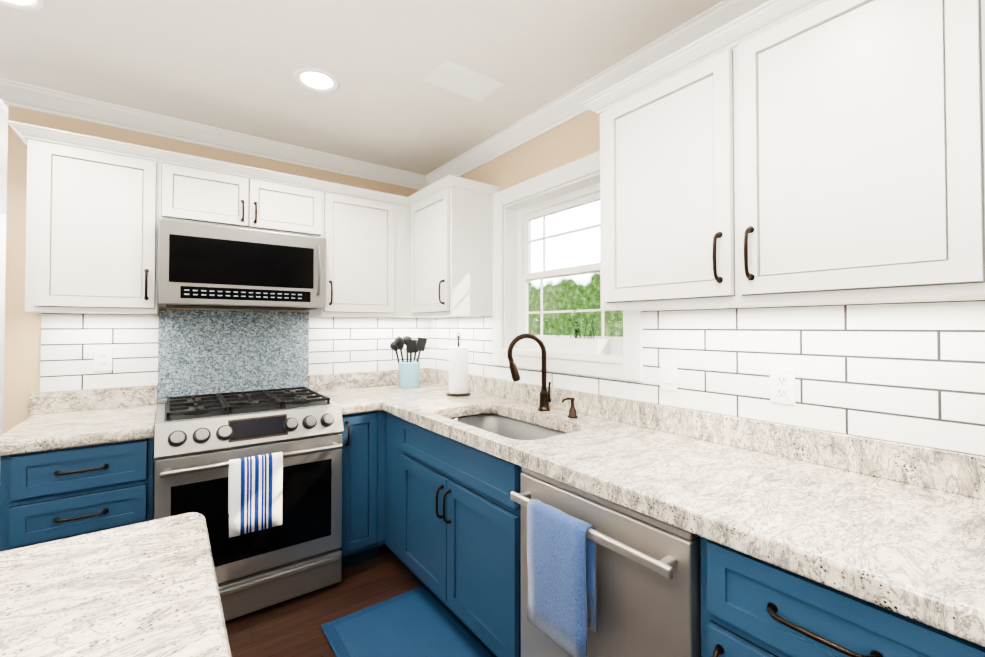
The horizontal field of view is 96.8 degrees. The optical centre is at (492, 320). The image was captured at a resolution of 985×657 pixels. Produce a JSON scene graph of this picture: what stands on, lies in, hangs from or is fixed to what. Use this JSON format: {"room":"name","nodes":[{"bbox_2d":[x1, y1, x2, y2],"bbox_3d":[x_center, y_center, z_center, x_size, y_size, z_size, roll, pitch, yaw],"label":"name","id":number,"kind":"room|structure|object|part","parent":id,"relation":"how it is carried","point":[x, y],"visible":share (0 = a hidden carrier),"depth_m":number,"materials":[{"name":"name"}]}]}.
{"room":"kitchen","nodes":[
{"label":"kitchen","id":0,"kind":"room"},
{"bbox_2d":[0,512,231,656],"bbox_3d":[-0.679,0.431,-0.711,2.070,0.052,2.745,1,-1,-37],"label":"countertop","id":1,"kind":"structure","parent":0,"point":[148,588],"depth_m":0.68,"materials":[{"name":"stone"}]},
{"bbox_2d":[0,105,420,433],"bbox_3d":[-1.407,0.146,2.729,2.210,2.450,0.167,1,-1,-37],"label":"wall","id":2,"kind":"structure","parent":0,"point":[201,351],"depth_m":2.42,"materials":[{"name":"paint"}]},
{"bbox_2d":[0,213,5,434],"bbox_3d":[-3.774,0.308,2.865,1.030,2.130,0.024,1,-1,-37],"label":"door frame","id":3,"kind":"structure","parent":2,"relation":"attached to","point":[2,264],"depth_m":3.09,"materials":[{"name":"white wood"}]},
{"bbox_2d":[2,108,7,115],"bbox_3d":[-2.593,-1.039,2.420,0.083,0.088,0.980,1,-1,-37],"label":"crown molding","id":4,"kind":"structure","parent":2,"relation":"attached to","point":[5,110],"depth_m":2.22,"materials":[{"name":"white wood"}]},
{"bbox_2d":[19,122,162,314],"bbox_3d":[-1.883,-0.424,2.099,0.444,0.782,0.322,1,-1,-37],"label":"upper cabinet","id":5,"kind":"object","parent":2,"relation":"attached to","point":[92,217],"depth_m":1.96,"materials":[{"name":"white wood"}]},
{"bbox_2d":[40,311,158,391],"bbox_3d":[-1.977,0.147,2.219,0.445,0.397,0.008,1,-1,-37],"label":"tile backsplash","id":6,"kind":"structure","parent":2,"relation":"attached to","point":[69,341],"depth_m":2.20,"materials":[{"name":"white tile"}]},
{"bbox_2d":[93,348,112,371],"bbox_3d":[-1.971,0.200,2.212,0.072,0.116,0.009,1,-1,-37],"label":"wall outlet","id":7,"kind":"object","parent":2,"relation":"attached to","point":[103,357],"depth_m":2.21,"materials":[{"name":"white plastic"}]},
{"bbox_2d":[0,78,423,189],"bbox_3d":[-1.418,-1.036,2.603,2.190,0.088,0.083,1,-1,-37],"label":"crown molding","id":8,"kind":"structure","parent":2,"relation":"attached to","point":[12,93],"depth_m":2.40,"materials":[{"name":"white wood"}]},
{"bbox_2d":[163,150,326,239],"bbox_3d":[-1.396,-0.646,2.463,0.767,0.327,0.322,1,-1,-37],"label":"upper cabinet","id":9,"kind":"object","parent":2,"relation":"attached to","point":[197,195],"depth_m":2.31,"materials":[{"name":"white wood"}]},
{"bbox_2d":[158,219,325,309],"bbox_3d":[-1.353,-0.268,2.399,0.761,0.403,0.444,1,-1,-37],"label":"microwave","id":10,"kind":"object","parent":9,"relation":"attached to","point":[200,265],"visible":1,"depth_m":2.23,"materials":[{"name":"silver metal"}]},
{"bbox_2d":[309,181,386,317],"bbox_3d":[-0.906,-0.413,2.823,0.450,0.782,0.322,1,-1,-37],"label":"upper cabinet","id":11,"kind":"object","parent":2,"relation":"attached to","point":[356,242],"depth_m":2.68,"materials":[{"name":"white wood"}]},
{"bbox_2d":[309,317,427,374],"bbox_3d":[-0.838,0.160,3.063,0.858,0.397,0.008,1,-1,-37],"label":"tile backsplash","id":12,"kind":"structure","parent":2,"relation":"attached to","point":[337,345],"depth_m":3.00,"materials":[{"name":"white tile"}]},
{"bbox_2d":[225,544,493,656],"bbox_3d":[-1.788,1.363,0.168,6.150,0.060,9.500,1,-1,-37],"label":"floor","id":13,"kind":"structure","parent":0,"point":[290,628],"depth_m":2.03,"materials":[{"name":"brown wood"}]},
{"bbox_2d":[0,432,154,551],"bbox_3d":[-1.785,0.929,1.944,0.442,0.860,0.600,1,-1,-37],"label":"base cabinet","id":14,"kind":"object","parent":13,"relation":"on","point":[50,495],"depth_m":1.70,"materials":[{"name":"blue wood"}]},
{"bbox_2d":[0,385,156,455],"bbox_3d":[-1.801,0.420,1.946,0.478,0.154,0.646,1,-1,-37],"label":"countertop","id":15,"kind":"structure","parent":14,"relation":"on","point":[76,418],"depth_m":1.94,"materials":[{"name":"stone"}]},
{"bbox_2d":[154,387,343,620],"bbox_3d":[-1.252,0.870,2.247,0.763,0.928,0.753,1,-1,-37],"label":"range","id":16,"kind":"object","parent":13,"relation":"on","point":[254,477],"visible":0.96,"depth_m":2.01,"materials":[{"name":"silver metal"}]},
{"bbox_2d":[228,452,282,537],"bbox_3d":[-1.057,0.771,1.953,0.210,0.328,0.045,1,-1,-37],"label":"towel","id":17,"kind":"object","parent":16,"relation":"hanging from","point":[255,483],"depth_m":1.93,"materials":[{"name":"fabric"}]},
{"bbox_2d":[340,411,375,568],"bbox_3d":[-0.880,0.939,2.614,0.264,0.860,0.600,1,-1,-37],"label":"base cabinet","id":18,"kind":"object","parent":13,"relation":"on","point":[359,434],"depth_m":2.37,"materials":[{"name":"blue wood"}]},
{"bbox_2d":[309,373,375,414],"bbox_3d":[-0.903,0.430,2.611,0.216,0.154,0.646,1,-1,-37],"label":"countertop","id":19,"kind":"structure","parent":18,"relation":"on","point":[355,394],"depth_m":2.81,"materials":[{"name":"stone"}]},
{"bbox_2d":[321,586,492,656],"bbox_3d":[-0.281,1.347,1.708,0.505,0.017,0.920,1,-1,-37],"label":"floor mat","id":20,"kind":"object","parent":13,"relation":"on","point":[421,621],"visible":0.96,"depth_m":1.88,"materials":[{"name":"blue rubber"}]},
{"bbox_2d":[376,410,507,592],"bbox_3d":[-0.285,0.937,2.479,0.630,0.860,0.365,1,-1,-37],"label":"base cabinet","id":21,"kind":"object","parent":13,"relation":"on","point":[438,515],"depth_m":1.96,"materials":[{"name":"blue wood"}]},
{"bbox_2d":[510,467,700,656],"bbox_3d":[0.482,0.922,1.389,0.676,0.859,0.602,1,-1,-37],"label":"dishwasher","id":22,"kind":"object","parent":13,"relation":"on","point":[601,577],"visible":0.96,"depth_m":1.18,"materials":[{"name":"silver metal"}]},
{"bbox_2d":[527,499,596,656],"bbox_3d":[0.193,0.733,1.260,0.054,0.362,0.230,1,-1,-37],"label":"towel","id":23,"kind":"object","parent":22,"relation":"hanging from","point":[562,599],"depth_m":1.22,"materials":[{"name":"blue fabric"}]},
{"bbox_2d":[700,537,984,656],"bbox_3d":[0.852,0.914,0.970,0.600,0.860,0.495,1,-1,-37],"label":"base cabinet","id":24,"kind":"object","parent":13,"relation":"on","point":[751,606],"depth_m":0.85,"materials":[{"name":"blue wood"}]},
{"bbox_2d":[352,368,984,646],"bbox_3d":[0.267,0.418,1.765,0.658,0.154,3.398,1,-1,-37],"label":"countertop","id":25,"kind":"structure","parent":24,"relation":"on","point":[894,526],"depth_m":1.14,"materials":[{"name":"stone"}]},
{"bbox_2d":[390,336,426,387],"bbox_3d":[-0.573,0.285,3.014,0.238,0.351,0.192,1,-1,-37],"label":"canister","id":26,"kind":"object","parent":25,"relation":"on","point":[409,374],"visible":1,"depth_m":2.95,"materials":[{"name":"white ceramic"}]},
{"bbox_2d":[446,333,470,396],"bbox_3d":[-0.208,0.266,2.680,0.150,0.380,0.150,1,-1,-37],"label":"paper towel holder","id":27,"kind":"object","parent":25,"relation":"on","point":[458,370],"visible":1,"depth_m":2.63,"materials":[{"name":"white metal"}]},
{"bbox_2d":[449,414,566,439],"bbox_3d":[0.047,0.604,1.977,0.426,0.211,0.771,1,-1,-37],"label":"sink basin","id":28,"kind":"object","parent":25,"relation":"in","point":[508,427],"visible":0.02,"depth_m":2.26,"materials":[{"name":"silver metal"}]},
{"bbox_2d":[507,333,550,410],"bbox_3d":[0.192,0.256,2.149,0.202,0.383,0.143,1,-1,-37],"label":"faucet","id":29,"kind":"object","parent":25,"relation":"on","point":[544,399],"visible":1,"depth_m":2.15,"materials":[{"name":"brown metal"}]},
{"bbox_2d":[562,397,577,417],"bbox_3d":[0.353,0.399,1.998,0.086,0.093,0.048,1,-1,-37],"label":"soap dispenser","id":30,"kind":"object","parent":25,"relation":"on","point":[572,411],"visible":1,"depth_m":2.00,"materials":[{"name":"brown metal"}]},
{"bbox_2d":[0,0,721,174],"bbox_3d":[-1.788,-1.147,0.205,6.150,0.060,9.500,1,-1,-37],"label":"ceiling","id":31,"kind":"structure","parent":0,"point":[233,65],"depth_m":1.82,"materials":[{"name":"paint"}]},
{"bbox_2d":[0,0,45,11],"bbox_3d":[-1.621,-1.093,1.449,0.196,0.009,0.196,1,-1,-37],"label":"recessed light","id":32,"kind":"object","parent":31,"relation":"in","point":[31,5],"visible":1,"depth_m":1.51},
{"bbox_2d":[293,67,339,92],"bbox_3d":[-0.797,-1.085,1.984,0.196,0.009,0.196,1,-1,-37],"label":"recessed light","id":33,"kind":"object","parent":31,"relation":"in","point":[316,80],"visible":1,"depth_m":1.98,"materials":[{"name":"white plastic"}]},
{"bbox_2d":[424,58,504,101],"bbox_3d":[-0.127,-1.085,1.995,0.310,0.009,0.200,1,-1,-37],"label":"ceiling vent","id":34,"kind":"object","parent":31,"relation":"in","point":[455,77],"visible":1,"depth_m":1.98,"materials":[{"name":"white metal"}]},
{"bbox_2d":[445,110,982,455],"bbox_3d":[1.515,0.117,0.767,0.150,2.450,6.800,1,-1,-37],"label":"wall","id":35,"kind":"structure","parent":0,"point":[568,141],"depth_m":2.32,"materials":[{"name":"paint"}]},
{"bbox_2d":[411,176,498,317],"bbox_3d":[-0.273,-0.414,2.789,0.323,0.782,0.522,1,-1,-37],"label":"upper cabinet","id":36,"kind":"object","parent":35,"relation":"attached to","point":[452,228],"depth_m":2.60,"materials":[{"name":"white wood"}]},
{"bbox_2d":[493,150,642,381],"bbox_3d":[0.371,-0.256,2.290,0.173,1.040,1.040,1,-1,-37],"label":"window unit","id":37,"kind":"structure","parent":35,"relation":"in","point":[513,275],"depth_m":2.41,"materials":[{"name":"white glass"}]},
{"bbox_2d":[549,310,608,353],"bbox_3d":[0.425,0.055,2.195,0.098,0.212,0.330,1,-1,-37],"label":"planter","id":38,"kind":"object","parent":37,"relation":"on","point":[591,345],"visible":0.96,"depth_m":2.14,"materials":[{"name":"ceramic"}]},
{"bbox_2d":[424,0,768,187],"bbox_3d":[1.392,-1.064,0.754,0.083,0.088,6.399,1,-1,-37],"label":"crown molding","id":39,"kind":"structure","parent":35,"relation":"attached to","point":[560,110],"depth_m":2.04,"materials":[{"name":"white wood"}]},
{"bbox_2d":[428,300,984,455],"bbox_3d":[0.529,0.143,1.965,0.007,0.397,3.399,1,-1,-37],"label":"tile backsplash","id":40,"kind":"structure","parent":35,"relation":"attached to","point":[911,373],"depth_m":1.33,"materials":[{"name":"white tile"}]},
{"bbox_2d":[660,360,676,390],"bbox_3d":[0.694,0.219,1.725,0.011,0.116,0.072,1,-1,-37],"label":"light switch","id":41,"kind":"object","parent":40,"relation":"attached to","point":[668,375],"visible":1,"depth_m":1.72,"materials":[{"name":"white plastic"}]},
{"bbox_2d":[770,367,794,404],"bbox_3d":[0.932,0.211,1.406,0.009,0.116,0.072,1,-1,-37],"label":"wall outlet","id":42,"kind":"object","parent":40,"relation":"attached to","point":[782,385],"visible":1,"depth_m":1.40,"materials":[{"name":"white plastic"}]},
{"bbox_2d":[591,0,984,310],"bbox_3d":[0.818,-0.436,1.316,0.323,0.782,1.009,1,-1,-37],"label":"upper cabinet","id":43,"kind":"object","parent":35,"relation":"attached to","point":[795,152],"depth_m":1.10,"materials":[{"name":"white wood"}]},
{"bbox_3d":[-0.460,-0.801,1.522,2.138,0.046,2.953,1,-1,-37],"label":"crown","id":44,"kind":"part","parent":43,"relation":"part of","materials":[{"name":"white wood"}]},
{"label":"outside","id":45,"kind":"structure","parent":0,"visible":0},
{"bbox_2d":[528,200,622,336],"bbox_3d":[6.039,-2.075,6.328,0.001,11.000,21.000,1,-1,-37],"label":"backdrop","id":46,"kind":"structure","parent":45,"point":[587,243],"depth_m":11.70,"materials":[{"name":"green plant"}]}
]}

